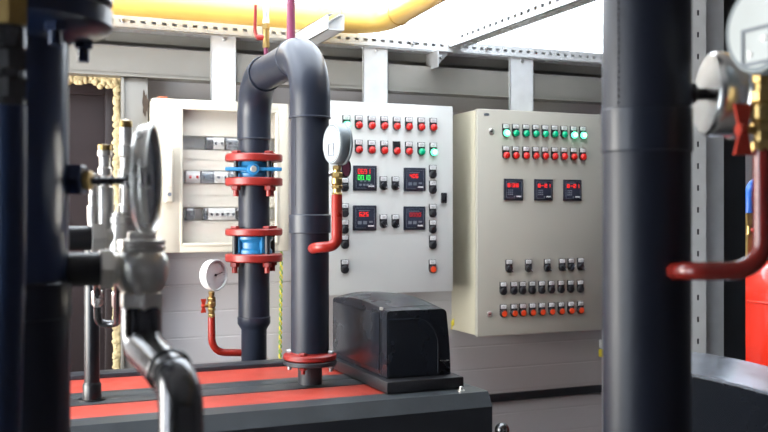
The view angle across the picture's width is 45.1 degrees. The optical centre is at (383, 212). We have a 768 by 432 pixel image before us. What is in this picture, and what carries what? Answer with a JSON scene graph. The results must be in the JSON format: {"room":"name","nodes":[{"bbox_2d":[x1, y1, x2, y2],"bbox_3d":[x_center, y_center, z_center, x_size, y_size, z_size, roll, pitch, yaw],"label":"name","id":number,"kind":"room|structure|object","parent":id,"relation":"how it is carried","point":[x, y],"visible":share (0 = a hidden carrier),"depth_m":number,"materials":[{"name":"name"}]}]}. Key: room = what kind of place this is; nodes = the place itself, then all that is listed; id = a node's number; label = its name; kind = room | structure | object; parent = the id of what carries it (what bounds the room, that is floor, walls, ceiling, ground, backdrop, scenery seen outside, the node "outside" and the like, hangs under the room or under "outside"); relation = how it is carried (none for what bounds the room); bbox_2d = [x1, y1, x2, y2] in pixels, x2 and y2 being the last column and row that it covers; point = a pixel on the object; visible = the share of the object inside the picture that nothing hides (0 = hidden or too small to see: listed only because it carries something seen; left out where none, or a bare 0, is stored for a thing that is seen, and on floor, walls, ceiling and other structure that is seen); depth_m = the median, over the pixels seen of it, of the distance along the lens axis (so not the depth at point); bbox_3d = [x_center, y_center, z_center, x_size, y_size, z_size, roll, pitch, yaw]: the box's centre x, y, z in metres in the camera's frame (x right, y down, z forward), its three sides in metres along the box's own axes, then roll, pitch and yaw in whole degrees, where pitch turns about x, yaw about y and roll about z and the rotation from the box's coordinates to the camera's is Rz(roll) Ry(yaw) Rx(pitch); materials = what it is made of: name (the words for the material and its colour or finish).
{"room":"mechanical room","nodes":[
{"label":"mechanical room","id":0,"kind":"room"},
{"bbox_2d":[93,43,753,431],"bbox_3d":[-0.075,0.450,3.815,5.400,2.300,0.080,0,0,-23],"label":"wall","id":1,"kind":"structure","parent":0,"point":[538,361],"depth_m":3.95,"materials":[{"name":"paint"}]},
{"bbox_2d":[69,83,114,371],"bbox_3d":[-1.142,0.561,3.351,0.322,2.070,0.056,0,0,-23],"label":"door","id":2,"kind":"structure","parent":1,"relation":"in","point":[91,111],"depth_m":3.36,"materials":[{"name":"brown"}]},
{"bbox_2d":[69,75,120,368],"bbox_3d":[-1.110,0.125,3.327,0.336,1.286,0.026,0,0,-23],"label":"foam","id":3,"kind":"object","parent":2,"relation":"attached to","point":[100,82],"visible":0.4,"depth_m":3.38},
{"bbox_2d":[120,77,147,368],"bbox_3d":[-0.913,0.556,3.365,0.096,2.087,0.104,0,0,-23],"label":"trim","id":4,"kind":"structure","parent":1,"relation":"attached to","point":[131,93],"depth_m":3.33,"materials":[{"name":"paint"}]},
{"bbox_2d":[142,90,148,115],"bbox_3d":[-0.860,-0.397,3.340,0.024,0.098,0.001,0,0,-23],"label":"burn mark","id":5,"kind":"object","parent":1,"relation":"attached to","point":[145,101],"visible":1,"depth_m":3.34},
{"bbox_2d":[148,98,288,252],"bbox_3d":[-0.615,-0.134,3.443,0.504,0.554,0.190,0,0,-23],"label":"enclosure","id":6,"kind":"object","parent":1,"relation":"attached to","point":[196,136],"visible":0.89,"depth_m":3.40,"materials":[{"name":"beige plastic"}]},
{"bbox_2d":[278,251,282,358],"bbox_3d":[-0.403,0.379,3.613,0.020,0.472,0.015,0,0,-23],"label":"cable","id":7,"kind":"object","parent":6,"relation":"hanging from","point":[280,276],"visible":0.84,"depth_m":3.61,"materials":[{"name":"yellow plastic"}]},
{"bbox_2d":[69,44,601,104],"bbox_3d":[-0.037,-0.541,3.725,5.400,0.106,0.114,0,0,-23],"label":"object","id":8,"kind":"structure","parent":1,"relation":"attached to","point":[108,61],"depth_m":3.64,"materials":[{"name":"metal"}]},
{"bbox_2d":[93,31,601,76],"bbox_3d":[-0.047,-0.654,3.748,5.400,0.072,0.064,0,0,-23],"label":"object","id":9,"kind":"structure","parent":1,"relation":"attached to","point":[121,38],"depth_m":3.68,"materials":[{"name":"metal"}]},
{"bbox_2d":[113,15,601,68],"bbox_3d":[-0.011,-0.642,3.663,5.360,0.115,0.110,0,0,-23],"label":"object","id":10,"kind":"object","parent":1,"relation":"attached to","point":[121,23],"depth_m":3.65,"materials":[{"name":"white metal"}]},
{"bbox_2d":[210,36,236,101],"bbox_3d":[-0.593,-0.532,3.421,0.096,0.243,0.018,0,0,-23],"label":"upright","id":11,"kind":"object","parent":10,"relation":"attached to","point":[223,50],"visible":0.91,"depth_m":3.42,"materials":[{"name":"white metal"}]},
{"bbox_2d":[295,13,343,44],"bbox_3d":[-0.240,-0.652,3.343,0.060,0.055,0.394,0,0,-23],"label":"channel","id":12,"kind":"object","parent":10,"relation":"attached to","point":[322,29],"visible":0.79,"depth_m":3.25,"materials":[{"name":"white metal"}]},
{"bbox_2d":[363,47,387,102],"bbox_3d":[-0.033,-0.539,3.654,0.105,0.230,0.018,0,0,-23],"label":"upright","id":13,"kind":"object","parent":10,"relation":"attached to","point":[375,60],"visible":0.83,"depth_m":3.65,"materials":[{"name":"white metal"}]},
{"bbox_2d":[509,58,533,110],"bbox_3d":[0.582,-0.536,3.911,0.115,0.236,0.018,0,0,-23],"label":"upright","id":14,"kind":"object","parent":10,"relation":"attached to","point":[521,71],"visible":0.83,"depth_m":3.91,"materials":[{"name":"white metal"}]},
{"bbox_2d":[449,0,596,48],"bbox_3d":[0.570,-0.700,3.104,0.055,0.056,1.450,0,0,-23],"label":"strut","id":15,"kind":"object","parent":10,"relation":"attached to","point":[534,11],"visible":1,"depth_m":3.32,"materials":[{"name":"white metal"}]},
{"bbox_2d":[329,101,452,294],"bbox_3d":[-0.005,-0.057,3.667,0.526,0.734,0.245,0,0,-23],"label":"control panel","id":16,"kind":"object","parent":1,"relation":"attached to","point":[397,194],"visible":0.94,"depth_m":3.58,"materials":[{"name":"white metal"}]},
{"bbox_2d":[342,115,350,126],"bbox_3d":[-0.139,-0.344,3.494,0.030,0.053,0.024,0,0,-23],"label":"lamp","id":17,"kind":"object","parent":16,"relation":"attached to","point":[346,119],"depth_m":3.50,"materials":[{"name":"green"}]},
{"bbox_2d":[355,140,362,153],"bbox_3d":[-0.093,-0.252,3.514,0.030,0.053,0.023,0,0,-23],"label":"lamp","id":18,"kind":"object","parent":16,"relation":"attached to","point":[358,143],"depth_m":3.51,"materials":[{"name":"red plastic"}]},
{"bbox_2d":[355,115,362,128],"bbox_3d":[-0.093,-0.345,3.514,0.030,0.053,0.023,0,0,-23],"label":"lamp","id":19,"kind":"object","parent":16,"relation":"attached to","point":[358,118],"depth_m":3.51,"materials":[{"name":"red plastic"}]},
{"bbox_2d":[368,140,375,153],"bbox_3d":[-0.045,-0.252,3.534,0.030,0.053,0.023,0,0,-23],"label":"lamp","id":20,"kind":"object","parent":16,"relation":"attached to","point":[371,143],"depth_m":3.53,"materials":[{"name":"red plastic"}]},
{"bbox_2d":[368,116,375,129],"bbox_3d":[-0.045,-0.345,3.534,0.030,0.053,0.023,0,0,-23],"label":"lamp","id":21,"kind":"object","parent":16,"relation":"attached to","point":[371,119],"depth_m":3.53,"materials":[{"name":"red plastic"}]},
{"bbox_2d":[379,214,387,227],"bbox_3d":[0.001,0.032,3.551,0.030,0.053,0.026,0,0,-23],"label":"switch","id":22,"kind":"object","parent":16,"relation":"attached to","point":[383,218],"depth_m":3.55,"materials":[{"name":"black plastic"}]},
{"bbox_2d":[379,176,387,189],"bbox_3d":[0.001,-0.114,3.551,0.030,0.053,0.026,0,0,-23],"label":"switch","id":23,"kind":"object","parent":16,"relation":"attached to","point":[383,180],"depth_m":3.56,"materials":[{"name":"black plastic"}]},
{"bbox_2d":[380,141,388,154],"bbox_3d":[0.004,-0.251,3.554,0.030,0.053,0.023,0,0,-23],"label":"lamp","id":24,"kind":"object","parent":16,"relation":"attached to","point":[384,145],"depth_m":3.56,"materials":[{"name":"red plastic"}]},
{"bbox_2d":[380,116,388,129],"bbox_3d":[0.004,-0.346,3.554,0.030,0.053,0.023,0,0,-23],"label":"lamp","id":25,"kind":"object","parent":16,"relation":"attached to","point":[384,120],"depth_m":3.56,"materials":[{"name":"red plastic"}]},
{"bbox_2d":[391,215,399,227],"bbox_3d":[0.048,0.032,3.571,0.030,0.053,0.026,0,0,-23],"label":"switch","id":26,"kind":"object","parent":16,"relation":"attached to","point":[395,219],"depth_m":3.57,"materials":[{"name":"black plastic"}]},
{"bbox_2d":[391,177,399,189],"bbox_3d":[0.048,-0.114,3.571,0.030,0.053,0.026,0,0,-23],"label":"switch","id":27,"kind":"object","parent":16,"relation":"attached to","point":[395,181],"depth_m":3.57,"materials":[{"name":"black plastic"}]},
{"bbox_2d":[393,141,400,154],"bbox_3d":[0.052,-0.251,3.574,0.030,0.053,0.023,0,0,-23],"label":"lamp","id":28,"kind":"object","parent":16,"relation":"attached to","point":[396,144],"depth_m":3.58,"materials":[{"name":"red plastic"}]},
{"bbox_2d":[393,117,400,130],"bbox_3d":[0.052,-0.346,3.574,0.030,0.053,0.023,0,0,-23],"label":"lamp","id":29,"kind":"object","parent":16,"relation":"attached to","point":[396,120],"depth_m":3.57,"materials":[{"name":"red plastic"}]},
{"bbox_2d":[405,142,412,154],"bbox_3d":[0.100,-0.251,3.594,0.030,0.053,0.023,0,0,-23],"label":"lamp","id":30,"kind":"object","parent":16,"relation":"attached to","point":[408,145],"depth_m":3.59,"materials":[{"name":"red plastic"}]},
{"bbox_2d":[405,117,412,130],"bbox_3d":[0.100,-0.346,3.594,0.030,0.053,0.023,0,0,-23],"label":"lamp","id":31,"kind":"object","parent":16,"relation":"attached to","point":[408,120],"depth_m":3.59,"materials":[{"name":"red plastic"}]},
{"bbox_2d":[417,142,425,155],"bbox_3d":[0.149,-0.250,3.615,0.030,0.053,0.023,0,0,-23],"label":"lamp","id":32,"kind":"object","parent":16,"relation":"attached to","point":[421,146],"depth_m":3.62,"materials":[{"name":"green plastic"}]},
{"bbox_2d":[417,118,425,130],"bbox_3d":[0.149,-0.347,3.615,0.030,0.053,0.023,0,0,-23],"label":"lamp","id":33,"kind":"object","parent":16,"relation":"attached to","point":[421,122],"depth_m":3.62,"materials":[{"name":"red plastic"}]},
{"bbox_2d":[429,143,437,155],"bbox_3d":[0.197,-0.250,3.634,0.030,0.053,0.024,0,0,-23],"label":"lamp","id":34,"kind":"object","parent":16,"relation":"attached to","point":[433,147],"depth_m":3.64,"materials":[{"name":"green plastic"}]},
{"bbox_2d":[429,118,437,131],"bbox_3d":[0.197,-0.347,3.635,0.030,0.053,0.023,0,0,-23],"label":"lamp","id":35,"kind":"object","parent":16,"relation":"attached to","point":[433,122],"depth_m":3.64,"materials":[{"name":"red plastic"}]},
{"bbox_2d":[452,109,601,336],"bbox_3d":[0.615,0.039,3.915,0.611,0.914,0.265,0,0,-23],"label":"control panel","id":36,"kind":"object","parent":1,"relation":"attached to","point":[527,185],"visible":1,"depth_m":3.81,"materials":[{"name":"beige metal"}]},
{"bbox_2d":[502,146,509,158],"bbox_3d":[0.496,-0.244,3.738,0.030,0.053,0.023,0,0,-23],"label":"lamp","id":37,"kind":"object","parent":36,"relation":"attached to","point":[505,149],"depth_m":3.74,"materials":[{"name":"red plastic"}]},
{"bbox_2d":[502,124,509,136],"bbox_3d":[0.496,-0.334,3.737,0.030,0.053,0.024,0,0,-23],"label":"lamp","id":38,"kind":"object","parent":36,"relation":"attached to","point":[505,127],"depth_m":3.74,"materials":[{"name":"green plastic"}]},
{"bbox_2d":[505,259,513,272],"bbox_3d":[0.510,0.215,3.742,0.030,0.053,0.026,0,0,-23],"label":"switch","id":39,"kind":"object","parent":36,"relation":"attached to","point":[509,263],"depth_m":3.75,"materials":[{"name":"black plastic"}]},
{"bbox_2d":[512,146,519,158],"bbox_3d":[0.538,-0.245,3.755,0.030,0.053,0.023,0,0,-23],"label":"lamp","id":40,"kind":"object","parent":36,"relation":"attached to","point":[515,149],"depth_m":3.75,"materials":[{"name":"red plastic"}]},
{"bbox_2d":[512,124,519,136],"bbox_3d":[0.538,-0.335,3.755,0.030,0.053,0.023,0,0,-23],"label":"lamp","id":41,"kind":"object","parent":36,"relation":"attached to","point":[515,127],"depth_m":3.76,"materials":[{"name":"green plastic"}]},
{"bbox_2d":[522,146,529,159],"bbox_3d":[0.583,-0.245,3.774,0.030,0.053,0.023,0,0,-23],"label":"lamp","id":42,"kind":"object","parent":36,"relation":"attached to","point":[525,149],"depth_m":3.78,"materials":[{"name":"red plastic"}]},
{"bbox_2d":[522,124,529,137],"bbox_3d":[0.583,-0.335,3.774,0.030,0.053,0.023,0,0,-23],"label":"lamp","id":43,"kind":"object","parent":36,"relation":"attached to","point":[525,127],"depth_m":3.78,"materials":[{"name":"green plastic"}]},
{"bbox_2d":[525,259,533,271],"bbox_3d":[0.595,0.216,3.777,0.030,0.053,0.026,0,0,-23],"label":"switch","id":44,"kind":"object","parent":36,"relation":"attached to","point":[529,263],"depth_m":3.78,"materials":[{"name":"black plastic"}]},
{"bbox_2d":[532,147,539,159],"bbox_3d":[0.625,-0.245,3.792,0.030,0.053,0.023,0,0,-23],"label":"lamp","id":45,"kind":"object","parent":36,"relation":"attached to","point":[535,150],"depth_m":3.79,"materials":[{"name":"red plastic"}]},
{"bbox_2d":[532,125,539,137],"bbox_3d":[0.625,-0.336,3.792,0.030,0.053,0.023,0,0,-23],"label":"lamp","id":46,"kind":"object","parent":36,"relation":"attached to","point":[535,128],"depth_m":3.79,"materials":[{"name":"green plastic"}]},
{"bbox_2d":[541,147,548,159],"bbox_3d":[0.667,-0.245,3.809,0.030,0.053,0.023,0,0,-23],"label":"lamp","id":47,"kind":"object","parent":36,"relation":"attached to","point":[544,150],"depth_m":3.81,"materials":[{"name":"red plastic"}]},
{"bbox_2d":[541,125,548,137],"bbox_3d":[0.667,-0.336,3.809,0.030,0.053,0.023,0,0,-23],"label":"lamp","id":48,"kind":"object","parent":36,"relation":"attached to","point":[544,128],"depth_m":3.81,"materials":[{"name":"green plastic"}]},
{"bbox_2d":[544,259,551,271],"bbox_3d":[0.678,0.217,3.812,0.030,0.053,0.026,0,0,-23],"label":"switch","id":49,"kind":"object","parent":36,"relation":"attached to","point":[547,262],"depth_m":3.81,"materials":[{"name":"black plastic"}]},
{"bbox_2d":[551,147,558,159],"bbox_3d":[0.709,-0.246,3.827,0.030,0.053,0.023,0,0,-23],"label":"lamp","id":50,"kind":"object","parent":36,"relation":"attached to","point":[554,150],"depth_m":3.83,"materials":[{"name":"red plastic"}]},
{"bbox_2d":[551,125,558,137],"bbox_3d":[0.709,-0.336,3.827,0.030,0.053,0.023,0,0,-23],"label":"lamp","id":51,"kind":"object","parent":36,"relation":"attached to","point":[554,128],"depth_m":3.83,"materials":[{"name":"green plastic"}]},
{"bbox_2d":[559,258,566,270],"bbox_3d":[0.745,0.216,3.840,0.030,0.053,0.026,0,0,-23],"label":"switch","id":52,"kind":"object","parent":36,"relation":"attached to","point":[562,261],"depth_m":3.84,"materials":[{"name":"black plastic"}]},
{"bbox_2d":[560,147,567,159],"bbox_3d":[0.752,-0.246,3.845,0.030,0.053,0.023,0,0,-23],"label":"lamp","id":53,"kind":"object","parent":36,"relation":"attached to","point":[563,150],"depth_m":3.85,"materials":[{"name":"red plastic"}]},
{"bbox_2d":[560,126,567,138],"bbox_3d":[0.752,-0.336,3.845,0.030,0.053,0.023,0,0,-23],"label":"lamp","id":54,"kind":"object","parent":36,"relation":"attached to","point":[563,129],"depth_m":3.85,"materials":[{"name":"green plastic"}]},
{"bbox_2d":[567,258,575,270],"bbox_3d":[0.785,0.216,3.857,0.030,0.053,0.026,0,0,-23],"label":"switch","id":55,"kind":"object","parent":36,"relation":"attached to","point":[571,262],"depth_m":3.86,"materials":[{"name":"black plastic"}]},
{"bbox_2d":[570,148,577,159],"bbox_3d":[0.795,-0.246,3.862,0.030,0.053,0.023,0,0,-23],"label":"lamp","id":56,"kind":"object","parent":36,"relation":"attached to","point":[573,151],"depth_m":3.86,"materials":[{"name":"red plastic"}]},
{"bbox_2d":[570,126,577,138],"bbox_3d":[0.795,-0.337,3.862,0.030,0.053,0.024,0,0,-23],"label":"lamp","id":57,"kind":"object","parent":36,"relation":"attached to","point":[573,129],"depth_m":3.86,"materials":[{"name":"green plastic"}]},
{"bbox_2d":[577,258,585,270],"bbox_3d":[0.829,0.215,3.875,0.030,0.053,0.026,0,0,-23],"label":"switch","id":58,"kind":"object","parent":36,"relation":"attached to","point":[581,262],"depth_m":3.88,"materials":[{"name":"black plastic"}]},
{"bbox_2d":[579,148,586,160],"bbox_3d":[0.837,-0.246,3.880,0.030,0.053,0.023,0,0,-23],"label":"lamp","id":59,"kind":"object","parent":36,"relation":"attached to","point":[582,151],"depth_m":3.88,"materials":[{"name":"red plastic"}]},
{"bbox_2d":[579,126,586,138],"bbox_3d":[0.838,-0.337,3.880,0.030,0.053,0.024,0,0,-23],"label":"lamp","id":60,"kind":"object","parent":36,"relation":"attached to","point":[582,129],"depth_m":3.88,"materials":[{"name":"green plastic"}]},
{"bbox_2d":[489,384,601,401],"bbox_3d":[0.783,0.798,4.121,3.581,0.034,0.016,0,0,-23],"label":"trim","id":61,"kind":"structure","parent":1,"relation":"attached to","point":[521,395],"depth_m":4.08,"materials":[{"name":"paint"}]},
{"bbox_2d":[599,339,601,356],"bbox_3d":[0.985,0.708,4.163,0.030,0.632,0.025,0,0,-23],"label":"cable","id":62,"kind":"object","parent":1,"relation":"attached to","point":[600,341],"visible":0.19,"depth_m":4.16,"materials":[{"name":"yellow plastic"}]},
{"bbox_3d":[0.924,1.650,1.420,5.600,0.100,5.310,0,0,-23],"label":"floor","id":63,"kind":"structure","parent":0,"visible":0},
{"bbox_2d":[0,0,26,431],"bbox_3d":[-0.404,0.620,0.966,0.057,1.939,0.042,0,0,-23],"label":"pipe","id":64,"kind":"object","parent":63,"relation":"on","point":[13,13],"visible":1,"depth_m":0.95,"materials":[{"name":"black metal"}]},
{"bbox_2d":[21,0,112,431],"bbox_3d":[-0.435,0.210,1.106,0.214,2.779,0.214,0,0,-23],"label":"pipe","id":65,"kind":"object","parent":63,"relation":"on","point":[53,26],"visible":0.8,"depth_m":1.07,"materials":[{"name":"black metal"}]},
{"bbox_2d":[69,119,138,252],"bbox_3d":[-0.502,0.210,1.546,0.203,2.779,0.060,0,0,-23],"label":"manifold","id":66,"kind":"object","parent":63,"relation":"on","point":[106,226],"visible":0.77,"depth_m":1.55,"materials":[{"name":"silver metal"}]},
{"bbox_2d":[87,173,97,226],"bbox_3d":[-0.487,-0.021,1.552,0.020,0.092,0.020,0,0,-23],"label":"air vent","id":67,"kind":"object","parent":66,"relation":"attached to","point":[92,209],"depth_m":1.54,"materials":[{"name":"silver metal"}]},
{"bbox_2d":[96,144,113,228],"bbox_3d":[-0.470,-0.039,1.559,0.030,0.155,0.030,0,0,-23],"label":"air vent","id":68,"kind":"object","parent":66,"relation":"attached to","point":[104,193],"depth_m":1.55,"materials":[{"name":"silver metal"}]},
{"bbox_2d":[91,284,121,327],"bbox_3d":[-0.517,0.143,1.736,0.061,0.186,0.364,0,0,-18],"label":"loop","id":69,"kind":"object","parent":66,"relation":"hanging from","point":[97,293],"visible":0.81,"depth_m":1.86,"materials":[{"name":"metal"}]},
{"bbox_2d":[118,119,132,212],"bbox_3d":[-0.439,-0.077,1.572,0.027,0.165,0.027,0,0,-23],"label":"air vent","id":70,"kind":"object","parent":66,"relation":"attached to","point":[124,149],"depth_m":1.56,"materials":[{"name":"silver metal"}]},
{"bbox_2d":[121,306,203,431],"bbox_3d":[-0.260,0.858,1.081,0.055,1.483,0.230,0,0,-28],"label":"tube","id":71,"kind":"object","parent":63,"relation":"on","point":[168,370],"visible":0.99,"depth_m":1.03,"materials":[{"name":"metal"}]},
{"bbox_2d":[67,231,168,310],"bbox_3d":[-0.334,0.072,1.148,0.131,0.097,0.068,0,0,-23],"label":"valve","id":72,"kind":"object","parent":71,"relation":"attached to","point":[140,268],"visible":0.98,"depth_m":1.13,"materials":[{"name":"grey metal"}]},
{"bbox_2d":[66,123,161,234],"bbox_3d":[-0.340,-0.041,1.121,0.124,0.136,0.136,0,0,-4],"label":"pressure gauge","id":73,"kind":"object","parent":72,"relation":"attached to","point":[144,178],"visible":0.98,"depth_m":1.11,"materials":[{"name":"silver metal"}]},
{"bbox_2d":[71,359,491,431],"bbox_3d":[-0.828,1.035,2.404,2.123,1.130,0.725,0,0,-23],"label":"boiler","id":74,"kind":"object","parent":63,"relation":"on","point":[255,395],"visible":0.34,"depth_m":2.40,"materials":[{"name":"paint"}]},
{"bbox_2d":[78,250,105,401],"bbox_3d":[-0.753,0.275,2.384,0.069,0.411,0.069,0,0,-23],"label":"pipe","id":75,"kind":"object","parent":74,"relation":"on","point":[91,387],"visible":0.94,"depth_m":2.37,"materials":[{"name":"grey metal"}]},
{"bbox_2d":[82,382,100,399],"bbox_3d":[-0.753,0.448,2.384,0.047,0.064,0.047,0,0,-23],"label":"socket","id":76,"kind":"object","parent":75,"relation":"attached to","point":[90,390],"depth_m":2.36,"materials":[{"name":"black paint"}]},
{"bbox_2d":[333,291,463,393],"bbox_3d":[0.014,0.360,2.732,0.230,0.241,0.518,0,0,-23],"label":"cover","id":77,"kind":"object","parent":74,"relation":"on","point":[390,343],"visible":0.98,"depth_m":2.55,"materials":[{"name":"black plastic"}]},
{"bbox_2d":[237,38,336,385],"bbox_3d":[-0.332,0.541,2.885,0.150,2.118,0.751,0,0,-24],"label":"pipe","id":78,"kind":"object","parent":63,"relation":"on","point":[299,62],"visible":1,"depth_m":2.58,"materials":[{"name":"black paint"}]},
{"bbox_2d":[201,291,240,355],"bbox_3d":[-0.551,0.378,3.145,0.147,0.230,0.043,0,0,-23],"label":"pipe","id":79,"kind":"object","parent":78,"relation":"attached to","point":[211,304],"visible":1,"depth_m":3.13,"materials":[{"name":"red metal"}]},
{"bbox_2d":[200,259,227,290],"bbox_3d":[-0.572,0.208,3.100,0.035,0.105,0.105,0,0,34],"label":"pressure gauge","id":80,"kind":"object","parent":79,"relation":"attached to","point":[213,273],"visible":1,"depth_m":3.09,"materials":[{"name":"white metal"}]},
{"bbox_2d":[225,226,282,272],"bbox_3d":[-0.447,0.123,3.180,0.196,0.158,0.196,0,0,-23],"label":"valve","id":81,"kind":"object","parent":78,"relation":"attached to","point":[248,245],"visible":0.97,"depth_m":3.12,"materials":[{"name":"red paint"}]},
{"bbox_2d":[225,151,282,196],"bbox_3d":[-0.453,-0.134,3.178,0.209,0.153,0.196,0,0,-23],"label":"valve","id":82,"kind":"object","parent":78,"relation":"attached to","point":[250,169],"visible":0.98,"depth_m":3.11,"materials":[{"name":"red paint"}]},
{"bbox_2d":[253,0,269,54],"bbox_3d":[-0.399,-0.838,3.019,0.054,0.680,0.023,0,0,3],"label":"vent cock","id":83,"kind":"object","parent":78,"relation":"attached to","point":[265,26],"visible":0.96,"depth_m":3.01,"materials":[{"name":"gold metal"}]},
{"bbox_2d":[287,0,294,38],"bbox_3d":[-0.293,-0.833,2.912,0.035,0.690,0.035,0,0,4],"label":"tube","id":84,"kind":"object","parent":78,"relation":"attached to","point":[290,3],"visible":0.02,"depth_m":2.90,"materials":[{"name":"pink plastic"}]},
{"bbox_2d":[308,165,342,253],"bbox_3d":[-0.161,-0.008,2.511,0.084,0.242,0.125,0,0,-23],"label":"pipe","id":85,"kind":"object","parent":78,"relation":"attached to","point":[334,243],"visible":1,"depth_m":2.48,"materials":[{"name":"red metal"}]},
{"bbox_2d":[323,123,352,164],"bbox_3d":[-0.126,-0.186,2.499,0.040,0.115,0.115,0,0,-31],"label":"pressure gauge","id":86,"kind":"object","parent":85,"relation":"attached to","point":[338,138],"visible":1,"depth_m":2.47,"materials":[{"name":"white metal"}]},
{"bbox_2d":[329,161,350,177],"bbox_3d":[-0.129,-0.128,2.624,0.053,0.056,0.058,0,0,28],"label":"thermometer","id":87,"kind":"object","parent":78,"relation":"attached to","point":[345,169],"visible":0.61,"depth_m":2.62,"materials":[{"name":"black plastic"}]},
{"bbox_2d":[495,422,508,431],"bbox_3d":[0.316,1.081,2.480,0.040,1.038,0.040,0,0,-23],"label":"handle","id":88,"kind":"object","parent":63,"relation":"on","point":[500,427],"visible":1,"depth_m":2.47,"materials":[{"name":"metal"}]},
{"bbox_2d":[601,0,692,431],"bbox_3d":[0.332,0.210,1.170,0.220,2.779,0.220,0,0,-23],"label":"vertical pipe","id":89,"kind":"object","parent":63,"relation":"on","point":[647,111],"visible":1,"depth_m":1.12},
{"bbox_2d":[666,75,767,279],"bbox_3d":[0.386,-0.040,1.078,0.124,0.242,0.048,0,0,33],"label":"pipe","id":90,"kind":"object","parent":89,"relation":"attached to","point":[757,112],"visible":1,"depth_m":1.05,"materials":[{"name":"red metal"}]},
{"bbox_2d":[726,0,767,75],"bbox_3d":[0.435,-0.209,1.049,0.034,0.109,0.109,0,0,-23],"label":"pressure gauge","id":91,"kind":"object","parent":90,"relation":"attached to","point":[747,25],"visible":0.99,"depth_m":1.05,"materials":[{"name":"white plastic"}]},
{"bbox_2d":[692,51,754,139],"bbox_3d":[0.412,-0.147,1.160,0.072,0.110,0.110,0,0,0],"label":"pressure gauge","id":92,"kind":"object","parent":89,"relation":"attached to","point":[720,84],"visible":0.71,"depth_m":1.13,"materials":[{"name":"metal"}]},
{"bbox_2d":[692,0,744,360],"bbox_3d":[0.844,0.210,2.342,0.183,2.780,0.052,0,0,-23],"label":"post","id":93,"kind":"object","parent":63,"relation":"on","point":[718,175],"visible":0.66,"depth_m":2.31,"materials":[{"name":"white metal"}]},
{"bbox_2d":[692,352,767,431],"bbox_3d":[0.771,0.949,1.786,0.600,1.303,0.262,0,0,29],"label":"tank","id":94,"kind":"object","parent":63,"relation":"on","point":[729,394],"visible":0.5,"depth_m":1.73,"materials":[{"name":"black metal"}]},
{"bbox_2d":[745,179,752,256],"bbox_3d":[1.434,0.721,3.395,0.045,1.757,0.452,0,0,45],"label":"tube","id":95,"kind":"object","parent":63,"relation":"on","point":[749,188],"visible":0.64,"depth_m":3.24,"materials":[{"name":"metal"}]},
{"bbox_2d":[745,261,767,365],"bbox_3d":[1.346,0.854,2.950,0.398,1.493,0.398,0,0,3],"label":"vessel","id":96,"kind":"object","parent":63,"relation":"on","point":[756,285],"visible":0.37,"depth_m":2.89,"materials":[{"name":"red metal"}]},
{"bbox_3d":[1.927,0.210,-0.984,5.600,2.780,0.100,0,0,-23],"label":"wall","id":97,"kind":"structure","parent":0,"visible":0},
{"bbox_2d":[111,0,445,33],"bbox_3d":[-0.252,-0.818,0.857,2.695,0.272,4.919,0,0,-23],"label":"gas pipe","id":98,"kind":"object","parent":97,"relation":"attached to","point":[397,13],"visible":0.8,"depth_m":3.32,"materials":[{"name":"yellow metal"}]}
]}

